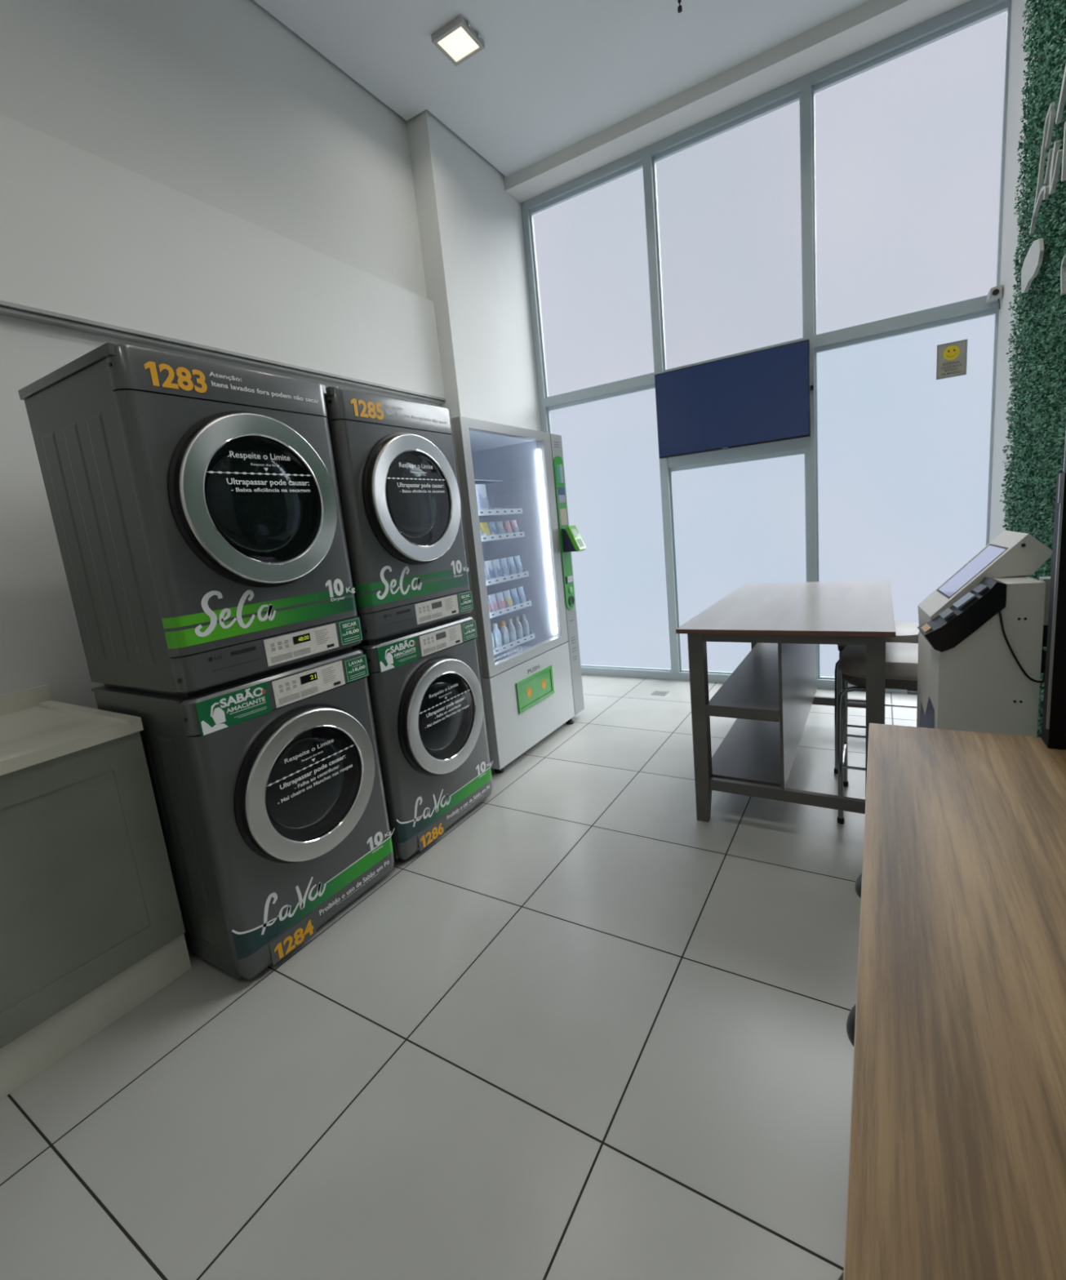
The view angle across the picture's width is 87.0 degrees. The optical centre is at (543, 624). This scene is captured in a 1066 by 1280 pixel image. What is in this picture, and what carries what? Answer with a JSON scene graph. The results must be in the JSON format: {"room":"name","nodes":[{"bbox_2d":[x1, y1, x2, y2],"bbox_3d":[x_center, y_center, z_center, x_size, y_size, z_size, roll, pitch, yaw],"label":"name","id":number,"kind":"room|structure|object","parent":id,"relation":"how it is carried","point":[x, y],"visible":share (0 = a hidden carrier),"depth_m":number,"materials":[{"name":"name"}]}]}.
{"room":"laundry","nodes":[
{"label":"laundry","id":0,"kind":"room"},
{"bbox_2d":[0,0,439,709],"bbox_3d":[-1.748,-1.052,2.513,0.100,4.300,6.450,0,11,31],"label":"wall","id":1,"kind":"structure","parent":0,"point":[220,104],"depth_m":2.52,"materials":[{"name":"paint"}]},
{"bbox_2d":[0,684,52,715],"bbox_3d":[-2.396,0.459,1.315,0.027,0.071,1.994,0,11,31],"label":"backsplash","id":2,"kind":"structure","parent":1,"relation":"attached to","point":[28,698],"depth_m":2.08,"materials":[{"name":"beige stone"}]},
{"bbox_2d":[0,114,444,398],"bbox_3d":[-2.059,-1.441,1.837,0.053,0.648,5.150,0,11,31],"label":"wall panel","id":3,"kind":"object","parent":1,"relation":"attached to","point":[83,234],"depth_m":2.52,"materials":[{"name":"paint"}]},
{"bbox_2d":[0,300,445,404],"bbox_3d":[-2.024,-1.109,1.893,0.059,0.030,5.150,0,11,31],"label":"trim","id":4,"kind":"structure","parent":1,"relation":"attached to","point":[6,308],"depth_m":2.54,"materials":[{"name":"grey metal"}]},
{"bbox_2d":[406,109,541,431],"bbox_3d":[-0.353,-1.502,4.574,0.175,4.220,1.200,0,11,31],"label":"column","id":5,"kind":"structure","parent":1,"relation":"attached to","point":[471,228],"depth_m":4.13,"materials":[{"name":"paint"}]},
{"bbox_2d":[0,674,917,1279],"bbox_3d":[-0.089,1.126,1.962,3.544,0.104,6.550,0,11,31],"label":"floor","id":6,"kind":"structure","parent":0,"point":[594,1028],"depth_m":1.49,"materials":[{"name":"tile"}]},
{"bbox_2d":[0,731,191,1099],"bbox_3d":[-2.049,0.952,1.212,0.724,0.868,1.978,0,11,31],"label":"base cabinet","id":7,"kind":"object","parent":6,"relation":"on","point":[91,925],"visible":0.92,"depth_m":1.65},
{"bbox_2d":[0,684,143,775],"bbox_3d":[-2.087,0.475,1.133,0.743,0.098,1.994,0,11,31],"label":"countertop","id":8,"kind":"structure","parent":7,"relation":"on","point":[35,728],"depth_m":1.78,"materials":[{"name":"beige stone"}]},
{"bbox_2d":[90,646,394,979],"bbox_3d":[-1.075,0.628,2.157,0.674,0.998,0.697,0,11,31],"label":"washing machine","id":9,"kind":"object","parent":6,"relation":"on","point":[268,786],"visible":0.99,"depth_m":1.87,"materials":[{"name":"grey metal"}]},
{"bbox_2d":[17,342,363,693],"bbox_3d":[-1.166,-0.338,1.994,0.678,0.966,0.694,0,11,31],"label":"dryer","id":10,"kind":"object","parent":9,"relation":"on","point":[194,504],"visible":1,"depth_m":1.72,"materials":[{"name":"grey metal"}]},
{"bbox_2d":[270,628,328,662],"bbox_3d":[-0.848,0.072,1.966,0.001,0.068,0.242,0,11,31],"label":"control panel","id":11,"kind":"object","parent":10,"relation":"attached to","point":[326,628],"depth_m":1.93,"materials":[{"name":"white plastic"}]},
{"bbox_2d":[278,666,335,704],"bbox_3d":[-0.833,0.213,1.992,0.001,0.070,0.242,0,11,31],"label":"control panel","id":12,"kind":"object","parent":9,"relation":"attached to","point":[331,667],"depth_m":1.96,"materials":[{"name":"white plastic"}]},
{"bbox_2d":[351,613,493,860],"bbox_3d":[-0.715,0.490,2.757,0.674,0.998,0.697,0,11,31],"label":"washing machine","id":13,"kind":"object","parent":6,"relation":"on","point":[424,682],"visible":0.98,"depth_m":2.50,"materials":[{"name":"grey metal"}]},
{"bbox_2d":[324,386,473,640],"bbox_3d":[-0.806,-0.476,2.594,0.678,0.966,0.694,0,11,31],"label":"dryer","id":14,"kind":"object","parent":13,"relation":"on","point":[394,459],"visible":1,"depth_m":2.33,"materials":[{"name":"grey metal"}]},
{"bbox_2d":[418,598,453,622],"bbox_3d":[-0.488,-0.067,2.566,0.001,0.068,0.242,0,11,31],"label":"control panel","id":15,"kind":"object","parent":14,"relation":"attached to","point":[451,598],"depth_m":2.52,"materials":[{"name":"white plastic"}]},
{"bbox_2d":[422,628,456,653],"bbox_3d":[-0.474,0.074,2.592,0.001,0.070,0.242,0,11,31],"label":"control panel","id":16,"kind":"object","parent":13,"relation":"attached to","point":[453,628],"depth_m":2.55,"materials":[{"name":"white plastic"}]},
{"bbox_2d":[450,416,586,773],"bbox_3d":[-0.307,-0.200,3.637,0.843,1.975,1.080,0,11,31],"label":"vending machine","id":17,"kind":"object","parent":6,"relation":"on","point":[531,685],"visible":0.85,"depth_m":3.67,"materials":[{"name":"grey metal"}]},
{"bbox_2d":[475,484,489,510],"bbox_3d":[-0.358,-0.717,3.225,0.054,0.170,0.110,0,11,31],"label":"pouch","id":18,"kind":"object","parent":17,"relation":"on","point":[481,493],"visible":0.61,"depth_m":3.21,"materials":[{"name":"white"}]},
{"bbox_2d":[480,521,490,535],"bbox_3d":[-0.340,-0.540,3.248,0.049,0.098,0.068,0,11,31],"label":"pouch","id":19,"kind":"object","parent":17,"relation":"in","point":[483,526],"visible":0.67,"depth_m":3.23,"materials":[{"name":"yellow plastic"}]},
{"bbox_2d":[474,479,502,484],"bbox_3d":[-0.588,-0.829,3.361,0.535,0.006,0.440,0,11,31],"label":"shelf","id":20,"kind":"object","parent":17,"relation":"attached to","point":[477,481],"depth_m":3.34,"materials":[{"name":"grey metal"}]},
{"bbox_2d":[484,560,495,578],"bbox_3d":[-0.318,-0.309,3.288,0.049,0.125,0.068,0,11,31],"label":"pouch","id":21,"kind":"object","parent":17,"relation":"in","point":[489,569],"visible":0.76,"depth_m":3.27,"materials":[{"name":"blue plastic"}]},
{"bbox_2d":[488,521,497,534],"bbox_3d":[-0.301,-0.555,3.313,0.049,0.098,0.068,0,11,31],"label":"pouch","id":22,"kind":"object","parent":17,"relation":"in","point":[491,525],"visible":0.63,"depth_m":3.29,"materials":[{"name":"blue plastic"}]},
{"bbox_2d":[491,632,494,648],"bbox_3d":[-0.318,0.086,3.288,0.059,0.155,0.059,0,11,31],"label":"detergent bottle","id":23,"kind":"object","parent":17,"relation":"on","point":[493,641],"visible":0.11,"depth_m":3.28,"materials":[{"name":"teal"}]},
{"bbox_2d":[488,593,498,611],"bbox_3d":[-0.300,-0.120,3.321,0.049,0.115,0.068,0,11,31],"label":"pouch","id":24,"kind":"object","parent":17,"relation":"in","point":[491,597],"visible":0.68,"depth_m":3.30,"materials":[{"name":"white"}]},
{"bbox_2d":[492,622,502,647],"bbox_3d":[-0.279,0.071,3.353,0.059,0.155,0.059,0,11,31],"label":"detergent bottle","id":25,"kind":"object","parent":17,"relation":"on","point":[496,633],"visible":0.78,"depth_m":3.33,"materials":[{"name":"blue"}]},
{"bbox_2d":[492,559,502,577],"bbox_3d":[-0.279,-0.324,3.353,0.049,0.125,0.068,0,11,31],"label":"pouch","id":26,"kind":"object","parent":17,"relation":"in","point":[496,566],"visible":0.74,"depth_m":3.33,"materials":[{"name":"blue plastic"}]},
{"bbox_2d":[478,506,519,517],"bbox_3d":[-0.524,-0.664,3.423,0.583,0.041,0.546,0,11,31],"label":"shelf","id":27,"kind":"object","parent":17,"relation":"attached to","point":[491,512],"depth_m":3.32,"materials":[{"name":"grey metal"}]},
{"bbox_2d":[495,520,505,533],"bbox_3d":[-0.263,-0.570,3.378,0.049,0.098,0.068,0,11,31],"label":"pouch","id":28,"kind":"object","parent":17,"relation":"in","point":[499,525],"visible":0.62,"depth_m":3.36,"materials":[{"name":"blue plastic"}]},
{"bbox_2d":[495,591,506,608],"bbox_3d":[-0.261,-0.135,3.386,0.049,0.115,0.068,0,11,31],"label":"pouch","id":29,"kind":"object","parent":17,"relation":"in","point":[499,596],"visible":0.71,"depth_m":3.37,"materials":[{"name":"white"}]},
{"bbox_2d":[482,529,522,535],"bbox_3d":[-0.511,-0.523,3.447,0.583,0.041,0.546,0,11,31],"label":"shelf","id":30,"kind":"object","parent":17,"relation":"attached to","point":[514,533],"depth_m":3.39,"materials":[{"name":"grey metal"}]},
{"bbox_2d":[499,620,509,644],"bbox_3d":[-0.240,0.056,3.417,0.059,0.155,0.059,0,11,31],"label":"detergent bottle","id":31,"kind":"object","parent":17,"relation":"on","point":[504,630],"visible":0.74,"depth_m":3.40,"materials":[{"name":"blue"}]},
{"bbox_2d":[499,557,510,575],"bbox_3d":[-0.241,-0.339,3.418,0.049,0.125,0.068,0,11,31],"label":"pouch","id":32,"kind":"object","parent":17,"relation":"in","point":[503,562],"visible":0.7,"depth_m":3.40,"materials":[{"name":"blue plastic"}]},
{"bbox_2d":[487,568,526,579],"bbox_3d":[-0.487,-0.279,3.490,0.583,0.041,0.546,0,11,31],"label":"shelf","id":33,"kind":"object","parent":17,"relation":"attached to","point":[512,576],"depth_m":3.42,"materials":[{"name":"grey metal"}]},
{"bbox_2d":[502,520,512,533],"bbox_3d":[-0.224,-0.585,3.442,0.049,0.098,0.068,0,11,31],"label":"pouch","id":34,"kind":"object","parent":17,"relation":"in","point":[506,524],"visible":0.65,"depth_m":3.42,"materials":[{"name":"pink plastic"}]},
{"bbox_2d":[502,590,513,606],"bbox_3d":[-0.223,-0.150,3.450,0.049,0.115,0.068,0,11,31],"label":"pouch","id":35,"kind":"object","parent":17,"relation":"in","point":[506,594],"visible":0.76,"depth_m":3.43,"materials":[{"name":"blue"}]},
{"bbox_2d":[490,598,529,612],"bbox_3d":[-0.470,-0.095,3.522,0.583,0.041,0.546,0,11,31],"label":"shelf","id":36,"kind":"object","parent":17,"relation":"attached to","point":[515,606],"depth_m":3.43,"materials":[{"name":"grey metal"}]},
{"bbox_2d":[506,618,516,640],"bbox_3d":[-0.202,0.042,3.482,0.059,0.155,0.059,0,11,31],"label":"detergent bottle","id":37,"kind":"object","parent":17,"relation":"on","point":[511,628],"visible":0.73,"depth_m":3.46,"materials":[{"name":"grey"}]},
{"bbox_2d":[506,556,516,573],"bbox_3d":[-0.202,-0.354,3.482,0.049,0.125,0.068,0,11,31],"label":"pouch","id":38,"kind":"object","parent":17,"relation":"in","point":[510,563],"visible":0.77,"depth_m":3.46,"materials":[{"name":"blue plastic"}]},
{"bbox_2d":[491,631,533,648],"bbox_3d":[-0.450,0.116,3.558,0.583,0.041,0.546,0,11,31],"label":"shelf","id":39,"kind":"object","parent":17,"relation":"attached to","point":[512,643],"depth_m":3.46,"materials":[{"name":"grey metal"}]},
{"bbox_2d":[510,520,519,532],"bbox_3d":[-0.185,-0.600,3.507,0.049,0.098,0.068,0,11,31],"label":"pouch","id":40,"kind":"object","parent":17,"relation":"in","point":[513,525],"visible":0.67,"depth_m":3.49,"materials":[{"name":"pink"}]},
{"bbox_2d":[510,588,519,604],"bbox_3d":[-0.184,-0.165,3.515,0.049,0.115,0.068,0,11,31],"label":"pouch","id":41,"kind":"object","parent":17,"relation":"in","point":[513,594],"visible":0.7,"depth_m":3.50,"materials":[{"name":"blue"}]},
{"bbox_2d":[513,616,523,638],"bbox_3d":[-0.163,0.026,3.547,0.059,0.155,0.059,0,11,31],"label":"detergent bottle","id":42,"kind":"object","parent":17,"relation":"on","point":[518,628],"visible":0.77,"depth_m":3.52,"materials":[{"name":"grey plastic"}]},
{"bbox_2d":[513,555,523,573],"bbox_3d":[-0.163,-0.369,3.547,0.049,0.125,0.068,0,11,31],"label":"pouch","id":43,"kind":"object","parent":17,"relation":"in","point":[517,560],"visible":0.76,"depth_m":3.53,"materials":[{"name":"blue plastic"}]},
{"bbox_2d":[516,586,526,602],"bbox_3d":[-0.145,-0.180,3.580,0.049,0.115,0.068,0,11,31],"label":"pouch","id":44,"kind":"object","parent":17,"relation":"in","point":[520,592],"visible":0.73,"depth_m":3.56,"materials":[{"name":"blue"}]},
{"bbox_2d":[520,613,529,635],"bbox_3d":[-0.124,0.012,3.612,0.059,0.155,0.059,0,11,31],"label":"detergent bottle","id":45,"kind":"object","parent":17,"relation":"on","point":[523,621],"visible":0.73,"depth_m":3.59,"materials":[{"name":"grey"}]},
{"bbox_2d":[554,441,577,660],"bbox_3d":[0.155,-0.478,3.843,0.001,1.484,0.065,0,11,31],"label":"print","id":46,"kind":"object","parent":17,"relation":"attached to","point":[554,442],"depth_m":3.94},
{"bbox_2d":[675,579,895,822],"bbox_3d":[1.330,0.320,2.914,0.804,0.895,1.474,0,11,31],"label":"work table","id":47,"kind":"object","parent":6,"relation":"on","point":[771,694],"visible":0.91,"depth_m":2.50,"materials":[{"name":"beige laminate"}]},
{"bbox_2d":[706,642,779,712],"bbox_3d":[1.193,0.227,2.968,0.296,0.026,1.415,0,11,31],"label":"shelf","id":48,"kind":"object","parent":47,"relation":"attached to","point":[753,686],"depth_m":2.63,"materials":[{"name":"grey laminate"}]},
{"bbox_2d":[711,718,781,786],"bbox_3d":[1.206,0.563,3.040,0.344,0.015,1.305,0,11,31],"label":"shelf","id":49,"kind":"object","parent":47,"relation":"attached to","point":[749,752],"depth_m":2.72,"materials":[{"name":"grey laminate"}]},
{"bbox_2d":[834,621,919,773],"bbox_3d":[1.728,0.366,2.888,0.398,0.739,0.397,0,11,31],"label":"bar stool","id":50,"kind":"object","parent":6,"relation":"on","point":[905,632],"visible":0.16,"depth_m":2.80,"materials":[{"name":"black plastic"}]},
{"bbox_2d":[837,621,919,647],"bbox_3d":[1.698,0.044,2.832,0.392,0.082,0.392,0,11,31],"label":"seat cushion","id":51,"kind":"object","parent":50,"relation":"on","point":[905,632],"depth_m":2.66,"materials":[{"name":"beige plastic"}]},
{"bbox_2d":[837,642,918,824],"bbox_3d":[1.511,0.465,2.441,0.398,0.739,0.397,0,11,31],"label":"bar stool","id":52,"kind":"object","parent":6,"relation":"on","point":[901,658],"visible":0.44,"depth_m":2.33,"materials":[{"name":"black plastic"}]},
{"bbox_2d":[838,642,918,680],"bbox_3d":[1.480,0.142,2.385,0.392,0.082,0.392,0,11,31],"label":"seat cushion","id":53,"kind":"object","parent":52,"relation":"on","point":[901,658],"depth_m":2.30,"materials":[{"name":"black plastic"}]},
{"bbox_2d":[837,723,1065,1279],"bbox_3d":[0.434,0.919,0.285,0.542,0.722,2.935,0,11,31],"label":"wooden desk","id":54,"kind":"object","parent":6,"relation":"on","point":[956,1025],"visible":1,"depth_m":0.69,"materials":[{"name":"brown wood"}]},
{"bbox_2d":[1041,434,1065,749],"bbox_3d":[1.238,-0.159,1.252,0.159,0.912,0.068,0,11,31],"label":"panel","id":55,"kind":"object","parent":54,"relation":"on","point":[1054,714],"visible":1,"depth_m":1.30,"materials":[{"name":"black"}]},
{"bbox_2d":[916,530,1052,737],"bbox_3d":[1.474,0.312,1.926,0.351,1.221,0.384,-1,11,25],"label":"kiosk","id":56,"kind":"object","parent":6,"relation":"on","point":[980,635],"visible":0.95,"depth_m":1.75,"materials":[{"name":"white metal"}]},
{"bbox_2d":[919,696,934,728],"bbox_3d":[1.360,0.382,2.000,0.001,0.292,0.329,-1,11,25],"label":"artwork","id":57,"kind":"object","parent":56,"relation":"attached to","point":[927,720],"depth_m":1.95},
{"bbox_2d":[253,0,870,177],"bbox_3d":[-0.547,-2.947,1.137,3.300,0.030,6.037,0,11,31],"label":"ceiling","id":58,"kind":"structure","parent":0,"point":[548,77],"depth_m":3.31,"materials":[{"name":"paint"}]},
{"bbox_2d":[431,14,484,66],"bbox_3d":[-0.473,-3.271,3.152,0.222,0.034,0.210,0,11,31],"label":"recessed light","id":59,"kind":"object","parent":58,"relation":"in","point":[457,40],"visible":1,"depth_m":3.13,"materials":[{"name":"grey plastic"}]},
{"bbox_2d":[437,26,479,61],"bbox_3d":[-0.477,-3.262,3.157,0.170,0.006,0.170,0,11,31],"label":"diffuser","id":60,"kind":"object","parent":59,"relation":"attached to","point":[456,43],"depth_m":3.15,"materials":[{"name":"beige plastic"}]},
{"bbox_2d":[677,0,682,13],"bbox_3d":[0.726,-3.324,2.996,0.044,0.102,0.044,0,11,31],"label":"sprinkler head","id":61,"kind":"object","parent":58,"relation":"attached to","point":[680,7],"visible":1,"depth_m":3.00},
{"bbox_2d":[989,0,1039,542],"bbox_3d":[1.209,-1.028,0.747,0.100,4.300,6.450,0,11,31],"label":"wall","id":62,"kind":"structure","parent":0,"point":[1017,65],"depth_m":3.08,"materials":[{"name":"paint"}]},
{"bbox_2d":[985,284,1002,309],"bbox_3d":[2.612,-1.889,3.257,0.067,0.127,0.097,0,11,31],"label":"security camera","id":63,"kind":"object","parent":62,"relation":"attached to","point":[995,294],"visible":1,"depth_m":3.22,"materials":[{"name":"grey plastic"}]},
{"bbox_2d":[1000,0,1065,737],"bbox_3d":[1.798,-1.190,1.913,0.085,4.072,1.900,0,11,31],"label":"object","id":64,"kind":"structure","parent":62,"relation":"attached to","point":[1038,418],"depth_m":2.27,"materials":[{"name":"green plant"}]},
{"bbox_2d":[1021,237,1044,293],"bbox_3d":[1.926,-1.415,2.216,0.012,0.144,0.335,0,11,31],"label":"sign emblem","id":65,"kind":"object","parent":64,"relation":"attached to","point":[1033,262],"visible":1,"depth_m":2.19,"materials":[{"name":"grey plastic"}]},
{"bbox_2d":[1029,101,1055,234],"bbox_3d":[1.851,-1.679,2.086,0.012,0.331,0.264,0,11,31],"label":"script letter","id":66,"kind":"object","parent":64,"relation":"attached to","point":[1050,120],"visible":0.97,"depth_m":2.06,"materials":[{"name":"grey plastic"}]},
{"bbox_2d":[1039,576,1051,672],"bbox_3d":[1.726,-0.007,1.867,0.120,0.340,0.060,0,11,31],"label":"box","id":67,"kind":"object","parent":64,"relation":"attached to","point":[1045,579],"visible":0.04,"depth_m":1.86,"materials":[{"name":"white"}]},
{"bbox_2d":[1044,148,1053,184],"bbox_3d":[1.796,-1.625,1.994,0.012,0.089,0.069,0,11,31],"label":"script letter","id":68,"kind":"object","parent":64,"relation":"attached to","point":[1050,158],"visible":0.79,"depth_m":1.99,"materials":[{"name":"grey plastic"}]},
{"bbox_2d":[1048,140,1062,194],"bbox_3d":[1.749,-1.567,1.916,0.012,0.152,0.108,0,11,31],"label":"script letter","id":69,"kind":"object","parent":64,"relation":"attached to","point":[1057,154],"visible":0.99,"depth_m":1.92,"materials":[{"name":"grey"}]},
{"bbox_2d":[1055,65,1065,124],"bbox_3d":[1.700,-1.752,1.831,0.012,0.154,0.144,0,11,31],"label":"script letter","id":70,"kind":"object","parent":64,"relation":"attached to","point":[1063,94],"visible":1,"depth_m":1.85,"materials":[{"name":"grey"}]},
{"bbox_2d":[1060,254,1065,295],"bbox_3d":[1.688,-1.129,1.820,0.012,0.116,0.042,0,11,31],"label":"script letter","id":71,"kind":"object","parent":64,"relation":"attached to","point":[1063,272],"visible":1,"depth_m":1.82,"materials":[{"name":"grey plastic"}]},
{"bbox_2d":[1061,120,1065,182],"bbox_3d":[1.688,-1.529,1.815,0.012,0.170,0.018,0,11,31],"label":"script letter","id":72,"kind":"object","parent":64,"relation":"attached to","point":[1064,162],"visible":1,"depth_m":1.82,"materials":[{"name":"grey plastic"}]},
{"bbox_3d":[1.159,-3.624,3.986,3.544,0.300,0.100,0,11,31],"label":"wall","id":73,"kind":"structure","parent":0,"visible":0},
{"bbox_2d":[503,0,971,203],"bbox_3d":[1.149,-3.557,3.800,3.169,0.178,0.391,0,11,31],"label":"ceiling beam","id":74,"kind":"structure","parent":73,"relation":"attached to","point":[872,22],"depth_m":3.62,"materials":[{"name":"white paint"}]},
{"bbox_2d":[520,0,1011,693],"bbox_3d":[1.377,-1.506,4.209,3.169,4.028,0.068,0,11,31],"label":"window","id":75,"kind":"structure","parent":73,"relation":"in","point":[851,206],"depth_m":3.91,"materials":[{"name":"white glass"}]},
{"bbox_2d":[654,339,813,458],"bbox_3d":[1.359,-1.607,4.109,1.110,0.622,0.085,0,11,31],"label":"television","id":76,"kind":"object","parent":75,"relation":"attached to","point":[760,397],"visible":1,"depth_m":4.04,"materials":[{"name":"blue plastic"}]},
{"bbox_2d":[936,339,967,379],"bbox_3d":[2.544,-1.647,3.501,0.152,0.204,0.010,0,11,31],"label":"notice sign","id":77,"kind":"object","parent":75,"relation":"attached to","point":[952,357],"visible":1,"depth_m":3.50,"materials":[{"name":"grey paper"}]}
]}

